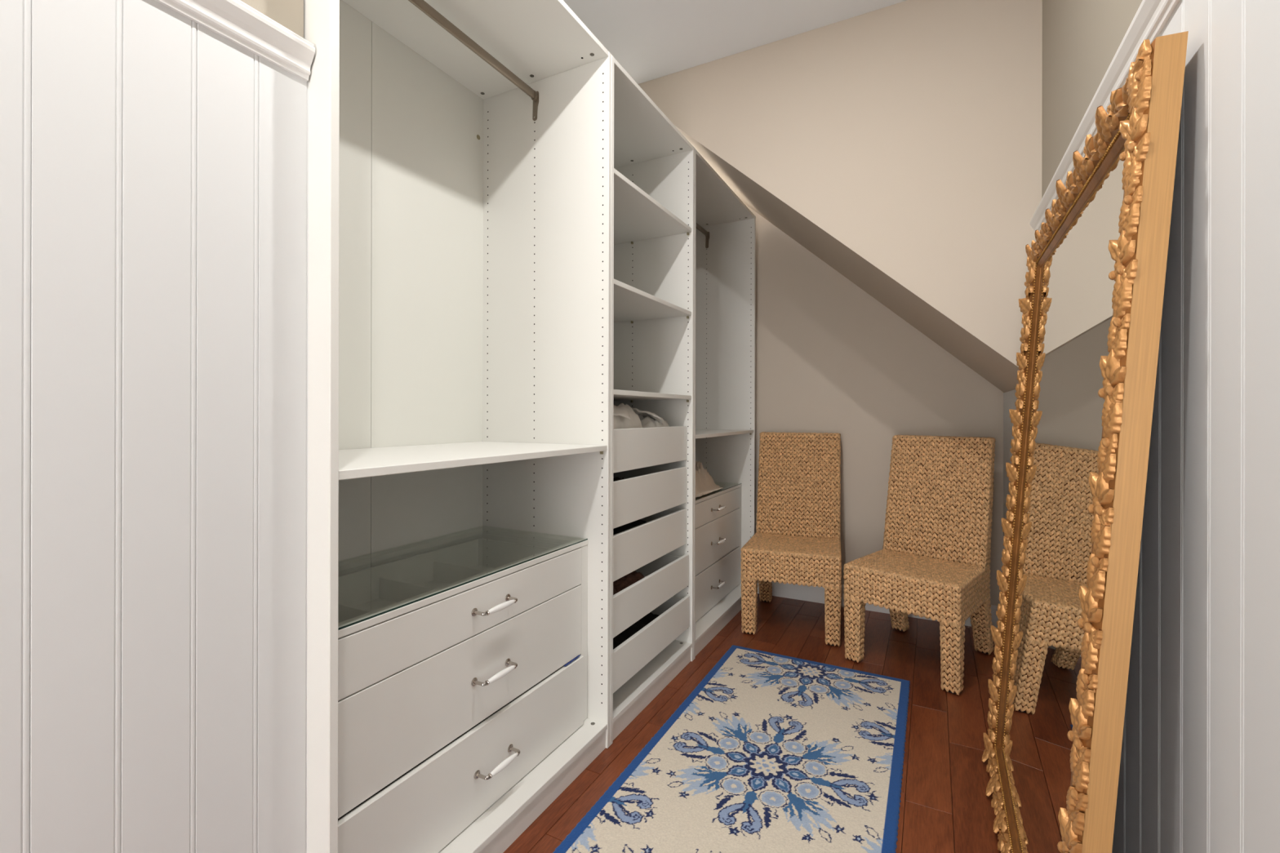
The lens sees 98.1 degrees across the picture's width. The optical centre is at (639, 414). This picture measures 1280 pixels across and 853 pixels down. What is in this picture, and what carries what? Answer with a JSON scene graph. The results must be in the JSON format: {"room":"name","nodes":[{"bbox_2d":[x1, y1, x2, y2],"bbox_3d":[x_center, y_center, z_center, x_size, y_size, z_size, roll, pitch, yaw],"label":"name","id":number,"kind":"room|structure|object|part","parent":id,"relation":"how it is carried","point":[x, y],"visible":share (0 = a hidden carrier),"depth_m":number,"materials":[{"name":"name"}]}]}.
{"room":"walk-in closet","nodes":[
{"label":"walk-in closet","id":0,"kind":"room"},
{"bbox_2d":[0,0,308,852],"bbox_3d":[-1.574,-0.241,-0.054,0.663,2.743,2.838,0,0,28],"label":"wall","id":1,"kind":"structure","parent":0,"point":[154,165],"depth_m":0.83,"materials":[{"name":"white paint"}]},
{"bbox_2d":[155,0,315,81],"bbox_3d":[-1.274,-0.656,-0.217,0.036,0.064,2.828,0,0,28],"label":"trim","id":2,"kind":"structure","parent":1,"relation":"attached to","point":[237,21],"depth_m":0.94,"materials":[{"name":"white paint"}]},
{"bbox_2d":[563,0,906,84],"bbox_3d":[-0.497,-1.650,0.381,2.160,0.080,4.808,0,0,28],"label":"ceiling","id":3,"kind":"structure","parent":0,"point":[650,39],"depth_m":2.29,"materials":[{"name":"white paint"}]},
{"bbox_2d":[503,593,1000,852],"bbox_3d":[-0.250,1.163,0.862,2.160,0.060,5.895,0,0,28],"label":"floor","id":4,"kind":"structure","parent":0,"point":[945,807],"depth_m":2.03,"materials":[{"name":"brown wood"}]},
{"bbox_2d":[303,0,611,852],"bbox_3d":[-0.589,-0.049,1.589,0.580,2.364,1.000,0,0,28],"label":"wardrobe","id":5,"kind":"object","parent":4,"relation":"on","point":[460,196],"visible":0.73,"depth_m":1.76,"materials":[{"name":"white laminate"}]},
{"bbox_3d":[-0.817,-0.050,1.154,0.580,2.364,0.018,0,0,28],"label":"panel","id":6,"kind":"part","parent":5,"relation":"part of","materials":[{"name":"white laminate"}]},
{"bbox_3d":[-0.945,-0.083,1.504,0.005,2.297,0.481,0,0,28],"label":"panel","id":7,"kind":"part","parent":5,"relation":"part of","materials":[{"name":"white laminate"}]},
{"bbox_3d":[-0.813,0.440,1.706,0.040,0.016,0.962,0,0,28],"label":"glass frame","id":8,"kind":"part","parent":5,"relation":"part of","materials":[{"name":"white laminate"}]},
{"bbox_3d":[-0.721,-0.082,1.931,0.005,2.297,0.481,0,0,28],"label":"panel","id":9,"kind":"part","parent":5,"relation":"part of","materials":[{"name":"white laminate"}]},
{"bbox_3d":[-0.410,0.694,1.494,0.016,0.233,0.879,0,0,28],"label":"drawer","id":10,"kind":"part","parent":5,"relation":"part of","materials":[{"name":"white laminate"}]},
{"bbox_3d":[-0.410,0.513,1.494,0.016,0.122,0.879,0,0,28],"label":"drawer","id":11,"kind":"part","parent":5,"relation":"part of","materials":[{"name":"white laminate"}]},
{"bbox_3d":[-0.402,0.931,1.489,0.016,0.230,0.879,0,0,28],"label":"drawer","id":12,"kind":"part","parent":5,"relation":"part of","materials":[{"name":"white laminate"}]},
{"bbox_3d":[-0.420,0.441,1.500,0.040,0.016,0.962,0,0,28],"label":"glass frame","id":13,"kind":"part","parent":5,"relation":"part of","materials":[{"name":"white laminate"}]},
{"bbox_3d":[-0.604,-1.159,1.598,0.015,0.030,0.960,0,0,28],"label":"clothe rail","id":14,"kind":"part","parent":5,"relation":"part of","materials":[{"name":"silver metal"}]},
{"bbox_2d":[338,441,606,479],"bbox_3d":[-0.583,0.114,1.585,0.559,0.018,0.962,0,0,28],"label":"shelf","id":15,"kind":"object","parent":5,"relation":"attached to","point":[357,460],"depth_m":1.51,"materials":[{"name":"white laminate"}]},
{"bbox_3d":[-0.579,-1.222,1.585,0.563,0.018,0.964,0,0,28],"label":"panel","id":16,"kind":"part","parent":5,"relation":"part of","materials":[{"name":"white laminate"}]},
{"bbox_3d":[-0.411,0.694,1.431,0.040,0.021,0.024,0,0,28],"label":"handle post","id":17,"kind":"part","parent":5,"relation":"part of","materials":[{"name":"silver metal"}]},
{"bbox_3d":[-0.411,0.513,1.431,0.040,0.021,0.024,0,0,28],"label":"handle post","id":18,"kind":"part","parent":5,"relation":"part of","materials":[{"name":"silver metal"}]},
{"bbox_3d":[-0.403,0.931,1.426,0.040,0.021,0.024,0,0,28],"label":"handle post","id":19,"kind":"part","parent":5,"relation":"part of","materials":[{"name":"silver metal"}]},
{"bbox_3d":[-0.353,0.694,1.541,0.040,0.021,0.024,0,0,28],"label":"handle post","id":20,"kind":"part","parent":5,"relation":"part of","materials":[{"name":"silver metal"}]},
{"bbox_3d":[-0.353,0.513,1.541,0.040,0.021,0.024,0,0,28],"label":"handle post","id":21,"kind":"part","parent":5,"relation":"part of","materials":[{"name":"silver metal"}]},
{"bbox_3d":[-0.345,0.931,1.537,0.040,0.021,0.024,0,0,28],"label":"handle post","id":22,"kind":"part","parent":5,"relation":"part of","materials":[{"name":"silver metal"}]},
{"bbox_3d":[-0.584,1.058,1.585,0.563,0.018,0.964,0,0,28],"label":"panel","id":23,"kind":"part","parent":5,"relation":"part of","materials":[{"name":"white laminate"}]},
{"bbox_3d":[-0.402,0.441,2.011,0.404,0.016,0.040,0,0,28],"label":"glass frame","id":24,"kind":"part","parent":5,"relation":"part of","materials":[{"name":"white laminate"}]},
{"bbox_3d":[-0.360,-0.049,2.023,0.580,2.364,0.018,0,0,28],"label":"panel","id":25,"kind":"part","parent":5,"relation":"part of","materials":[{"name":"white laminate"}]},
{"bbox_2d":[563,655,580,666],"bbox_3d":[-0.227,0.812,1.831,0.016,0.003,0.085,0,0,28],"label":"cloth","id":26,"kind":"object","parent":5,"relation":"in","point":[576,657],"visible":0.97,"depth_m":1.82,"materials":[{"name":"fabric"}]},
{"bbox_2d":[609,54,694,746],"bbox_3d":[-0.181,-0.049,2.363,0.580,2.364,0.750,0,0,28],"label":"wardrobe","id":27,"kind":"object","parent":4,"relation":"on","point":[652,264],"visible":0.3,"depth_m":2.46,"materials":[{"name":"white laminate"}]},
{"bbox_3d":[-0.351,-0.049,2.040,0.580,2.364,0.018,0,0,28],"label":"panel","id":28,"kind":"part","parent":27,"relation":"part of","materials":[{"name":"white laminate"}]},
{"bbox_2d":[613,476,624,481],"bbox_3d":[-0.153,0.326,2.310,0.391,0.121,0.525,0,0,28],"label":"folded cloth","id":29,"kind":"object","parent":27,"relation":"in","point":[617,478],"visible":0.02,"depth_m":2.44,"materials":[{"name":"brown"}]},
{"bbox_2d":[613,403,642,429],"bbox_3d":[-0.183,0.065,2.212,0.368,0.250,0.367,0,0,26],"label":"shirt","id":30,"kind":"object","parent":27,"relation":"in","point":[624,416],"visible":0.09,"depth_m":2.15,"materials":[{"name":"white fabric"}]},
{"bbox_2d":[613,571,644,595],"bbox_3d":[-0.179,0.691,2.236,0.391,0.147,0.383,0,0,28],"label":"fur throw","id":31,"kind":"object","parent":27,"relation":"in","point":[628,580],"visible":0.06,"depth_m":2.18,"materials":[{"name":"brown fur"}]},
{"bbox_2d":[613,519,646,534],"bbox_3d":[-0.154,0.507,2.309,0.390,0.134,0.523,0,0,28],"label":"folded cloth","id":32,"kind":"object","parent":27,"relation":"in","point":[615,531],"visible":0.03,"depth_m":2.24,"materials":[{"name":"black fabric"}]},
{"bbox_2d":[613,612,658,649],"bbox_3d":[-0.155,0.891,2.308,0.397,0.127,0.527,0,0,28],"label":"folded cloth","id":33,"kind":"object","parent":27,"relation":"in","point":[636,627],"visible":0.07,"depth_m":2.25,"materials":[{"name":"black fabric"}]},
{"bbox_3d":[0.044,0.514,2.244,0.016,0.160,0.702,0,0,28],"label":"drawer","id":34,"kind":"part","parent":27,"relation":"part of","materials":[{"name":"white laminate"}]},
{"bbox_3d":[0.045,0.323,2.244,0.016,0.165,0.702,0,0,28],"label":"drawer","id":35,"kind":"part","parent":27,"relation":"part of","materials":[{"name":"white laminate"}]},
{"bbox_3d":[0.045,0.131,2.244,0.016,0.155,0.702,0,0,28],"label":"drawer","id":36,"kind":"part","parent":27,"relation":"part of","materials":[{"name":"white laminate"}]},
{"bbox_2d":[631,408,669,427],"bbox_3d":[-0.042,0.081,2.495,0.375,0.218,0.255,0,0,29],"label":"shirt","id":37,"kind":"object","parent":27,"relation":"in","point":[648,420],"visible":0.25,"depth_m":2.39,"materials":[{"name":"white fabric"}]},
{"bbox_3d":[0.054,0.713,2.239,0.016,0.142,0.702,0,0,28],"label":"drawer","id":38,"kind":"part","parent":27,"relation":"part of","materials":[{"name":"white laminate"}]},
{"bbox_3d":[0.058,0.903,2.237,0.016,0.142,0.702,0,0,28],"label":"drawer","id":39,"kind":"part","parent":27,"relation":"part of","materials":[{"name":"white laminate"}]},
{"bbox_2d":[613,389,691,399],"bbox_3d":[-0.176,-0.078,2.361,0.557,0.018,0.712,0,0,28],"label":"shelf","id":40,"kind":"object","parent":27,"relation":"attached to","point":[618,394],"depth_m":2.32,"materials":[{"name":"white laminate"}]},
{"bbox_2d":[613,279,691,322],"bbox_3d":[-0.175,-0.462,2.361,0.557,0.018,0.712,0,0,28],"label":"shelf","id":41,"kind":"object","parent":27,"relation":"attached to","point":[631,304],"depth_m":2.38,"materials":[{"name":"white laminate"}]},
{"bbox_2d":[613,168,691,244],"bbox_3d":[-0.174,-0.846,2.361,0.557,0.018,0.712,0,0,28],"label":"shelf","id":42,"kind":"object","parent":27,"relation":"attached to","point":[639,219],"depth_m":2.38,"materials":[{"name":"white laminate"}]},
{"bbox_3d":[-0.177,1.058,2.360,0.563,0.018,0.714,0,0,28],"label":"panel","id":43,"kind":"part","parent":27,"relation":"part of","materials":[{"name":"white laminate"}]},
{"bbox_3d":[-0.172,-1.222,2.360,0.563,0.018,0.714,0,0,28],"label":"panel","id":44,"kind":"part","parent":27,"relation":"part of","materials":[{"name":"white laminate"}]},
{"bbox_2d":[693,148,755,659],"bbox_3d":[0.226,-0.048,3.138,0.580,2.364,1.000,0,0,28],"label":"wardrobe","id":45,"kind":"object","parent":4,"relation":"on","point":[725,228],"visible":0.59,"depth_m":3.45,"materials":[{"name":"white laminate"}]},
{"bbox_3d":[-0.002,-0.048,2.703,0.580,2.364,0.018,0,0,28],"label":"panel","id":46,"kind":"part","parent":45,"relation":"part of","materials":[{"name":"white laminate"}]},
{"bbox_3d":[0.211,-1.158,3.147,0.015,0.030,0.960,0,0,28],"label":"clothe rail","id":47,"kind":"part","parent":45,"relation":"part of","materials":[{"name":"silver metal"}]},
{"bbox_2d":[695,460,722,497],"bbox_3d":[0.174,0.270,3.046,0.418,0.308,0.747,0,0,28],"label":"crumpled cloth","id":48,"kind":"object","parent":45,"relation":"on","point":[704,482],"visible":0.16,"depth_m":3.04,"materials":[{"name":"beige fabric"}]},
{"bbox_3d":[0.404,0.933,3.043,0.016,0.230,0.878,0,0,28],"label":"drawer","id":49,"kind":"part","parent":45,"relation":"part of","materials":[{"name":"white laminate"}]},
{"bbox_3d":[0.405,0.695,3.043,0.016,0.233,0.878,0,0,28],"label":"drawer","id":50,"kind":"part","parent":45,"relation":"part of","materials":[{"name":"white laminate"}]},
{"bbox_3d":[0.405,0.515,3.043,0.016,0.122,0.878,0,0,28],"label":"drawer","id":51,"kind":"part","parent":45,"relation":"part of","materials":[{"name":"white laminate"}]},
{"bbox_3d":[0.231,1.059,3.134,0.563,0.018,0.964,0,0,28],"label":"panel","id":52,"kind":"part","parent":45,"relation":"part of","materials":[{"name":"white laminate"}]},
{"bbox_3d":[0.395,0.443,3.049,0.040,0.016,0.962,0,0,28],"label":"glass frame","id":53,"kind":"part","parent":45,"relation":"part of","materials":[{"name":"white laminate"}]},
{"bbox_2d":[695,429,753,438],"bbox_3d":[0.232,0.105,3.135,0.559,0.018,0.962,0,0,28],"label":"shelf","id":54,"kind":"object","parent":45,"relation":"attached to","point":[700,433],"depth_m":3.13,"materials":[{"name":"white laminate"}]},
{"bbox_3d":[0.235,-1.221,3.134,0.563,0.018,0.964,0,0,28],"label":"panel","id":55,"kind":"part","parent":45,"relation":"part of","materials":[{"name":"white laminate"}]},
{"bbox_3d":[0.455,-0.047,3.572,0.580,2.364,0.018,0,0,28],"label":"panel","id":56,"kind":"part","parent":45,"relation":"part of","materials":[{"name":"white laminate"}]},
{"bbox_3d":[0.198,0.432,3.152,0.479,0.004,0.960,0,0,28],"label":"glass","id":57,"kind":"part","parent":45,"relation":"part of","materials":[{"name":"clear glass"}]},
{"bbox_2d":[552,644,910,852],"bbox_3d":[0.352,1.129,1.687,0.787,0.009,1.915,0,0,28],"label":"rug","id":58,"kind":"object","parent":4,"relation":"on","point":[769,753],"visible":1,"depth_m":1.77,"materials":[{"name":"beige fabric"}]},
{"bbox_2d":[740,431,841,646],"bbox_3d":[0.854,0.622,3.057,0.490,1.028,0.608,0,0,21],"label":"woven chair","id":59,"kind":"object","parent":4,"relation":"on","point":[797,540],"visible":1,"depth_m":3.15,"materials":[{"name":"brown wicker"}]},
{"bbox_3d":[0.568,0.983,2.883,0.066,0.287,0.066,0,0,21],"label":"leg","id":60,"kind":"part","parent":59,"relation":"part of","materials":[{"name":"brown wicker"}]},
{"bbox_3d":[0.747,0.984,3.323,0.066,0.287,0.158,0,0,21],"label":"leg","id":61,"kind":"part","parent":59,"relation":"part of","materials":[{"name":"brown wicker"}]},
{"bbox_3d":[0.836,0.773,3.010,0.475,0.155,0.492,0,0,21],"label":"seat","id":62,"kind":"part","parent":59,"relation":"part of","materials":[{"name":"brown wicker"}]},
{"bbox_3d":[0.927,0.421,3.250,0.452,0.610,0.175,0,0,21],"label":"backrest","id":63,"kind":"part","parent":59,"relation":"part of","materials":[{"name":"brown wicker"}]},
{"bbox_3d":[0.951,0.984,2.738,0.066,0.287,0.066,0,0,21],"label":"leg","id":64,"kind":"part","parent":59,"relation":"part of","materials":[{"name":"brown wicker"}]},
{"bbox_2d":[843,435,995,695],"bbox_3d":[1.325,0.623,2.607,0.608,1.028,0.491,0,0,-45],"label":"woven chair","id":65,"kind":"object","parent":4,"relation":"on","point":[933,562],"visible":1,"depth_m":2.60,"materials":[{"name":"brown wicker"}]},
{"bbox_3d":[0.993,0.984,2.568,0.066,0.287,0.066,0,0,-45],"label":"leg","id":66,"kind":"part","parent":65,"relation":"part of","materials":[{"name":"brown wicker"}]},
{"bbox_3d":[1.340,0.985,2.893,0.158,0.287,0.066,0,0,-45],"label":"leg","id":67,"kind":"part","parent":65,"relation":"part of","materials":[{"name":"brown wicker"}]},
{"bbox_3d":[1.289,0.774,2.571,0.492,0.155,0.475,0,0,-45],"label":"seat","id":68,"kind":"part","parent":65,"relation":"part of","materials":[{"name":"brown wicker"}]},
{"bbox_3d":[1.473,0.422,2.751,0.175,0.610,0.452,0,0,-45],"label":"backrest","id":69,"kind":"part","parent":65,"relation":"part of","materials":[{"name":"brown wicker"}]},
{"bbox_3d":[1.280,0.985,2.276,0.066,0.287,0.066,0,0,-45],"label":"leg","id":70,"kind":"part","parent":65,"relation":"part of","materials":[{"name":"brown wicker"}]},
{"bbox_3d":[1.610,0.986,2.617,0.158,0.287,0.066,0,0,-45],"label":"leg","id":71,"kind":"part","parent":65,"relation":"part of","materials":[{"name":"brown wicker"}]},
{"bbox_2d":[982,31,1188,852],"bbox_3d":[0.951,0.296,1.314,0.185,1.679,1.147,0,0,28],"label":"leaning mirror","id":72,"kind":"object","parent":4,"relation":"on","point":[1091,308],"visible":1,"depth_m":1.01,"materials":[{"name":"brown mirror"}]},
{"bbox_3d":[0.903,1.066,1.345,0.007,0.007,0.993,5,2,28],"label":"bead moulding","id":73,"kind":"part","parent":72,"relation":"part of","materials":[{"name":"brown metal"}]},
{"bbox_3d":[0.910,1.091,1.341,0.039,0.085,1.130,5,2,28],"label":"frame rail","id":74,"kind":"part","parent":72,"relation":"part of","materials":[{"name":"gold metal"}]},
{"bbox_3d":[1.188,0.298,1.758,0.007,1.539,0.007,5,2,28],"label":"bead moulding","id":75,"kind":"part","parent":72,"relation":"part of","materials":[{"name":"brown metal"}]},
{"bbox_3d":[0.963,0.298,1.313,0.005,1.516,0.970,5,2,28],"label":"mirror pane","id":76,"kind":"part","parent":72,"relation":"part of","materials":[{"name":"clear glass"}]},
{"bbox_3d":[1.010,-0.496,1.289,0.039,0.085,1.130,5,2,28],"label":"frame rail","id":77,"kind":"part","parent":72,"relation":"part of","materials":[{"name":"gold metal"}]},
{"bbox_3d":[1.000,-0.472,1.294,0.007,0.008,0.993,5,2,28],"label":"bead moulding","id":78,"kind":"part","parent":72,"relation":"part of","materials":[{"name":"gold metal"}]},
{"bbox_2d":[638,0,1042,370],"bbox_3d":[0.687,-0.859,2.394,1.697,1.498,0.100,0,0,28],"label":"wall","id":79,"kind":"structure","parent":0,"point":[907,134],"depth_m":2.15,"materials":[{"name":"beige paint"}]},
{"bbox_2d":[684,135,1018,392],"bbox_3d":[0.941,-0.898,2.875,1.697,1.577,0.987,0,0,28],"label":"ceiling","id":80,"kind":"structure","parent":0,"point":[963,348],"depth_m":2.70,"materials":[{"name":"beige paint"}]},
{"bbox_2d":[744,204,1003,605],"bbox_3d":[1.097,-0.235,3.417,2.160,2.743,0.120,0,0,28],"label":"wall","id":81,"kind":"structure","parent":0,"point":[830,357],"depth_m":3.26,"materials":[{"name":"beige paint"}]},
{"bbox_2d":[756,579,998,628],"bbox_3d":[1.068,1.073,3.355,1.894,0.126,0.015,0,0,28],"label":"baseboard","id":82,"kind":"structure","parent":81,"relation":"attached to","point":[814,594],"depth_m":3.36,"materials":[{"name":"white paint"}]},
{"bbox_2d":[1003,0,1279,852],"bbox_3d":[0.655,-0.236,0.394,0.128,2.743,5.706,0,0,28],"label":"wall","id":83,"kind":"structure","parent":0,"point":[1199,771],"depth_m":0.75,"materials":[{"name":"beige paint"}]},
{"bbox_2d":[1029,0,1180,232],"bbox_3d":[0.331,-0.661,-0.067,0.036,0.064,4.588,0,0,28],"label":"trim","id":84,"kind":"structure","parent":83,"relation":"attached to","point":[1151,16],"depth_m":1.08,"materials":[{"name":"white paint"}]}
]}

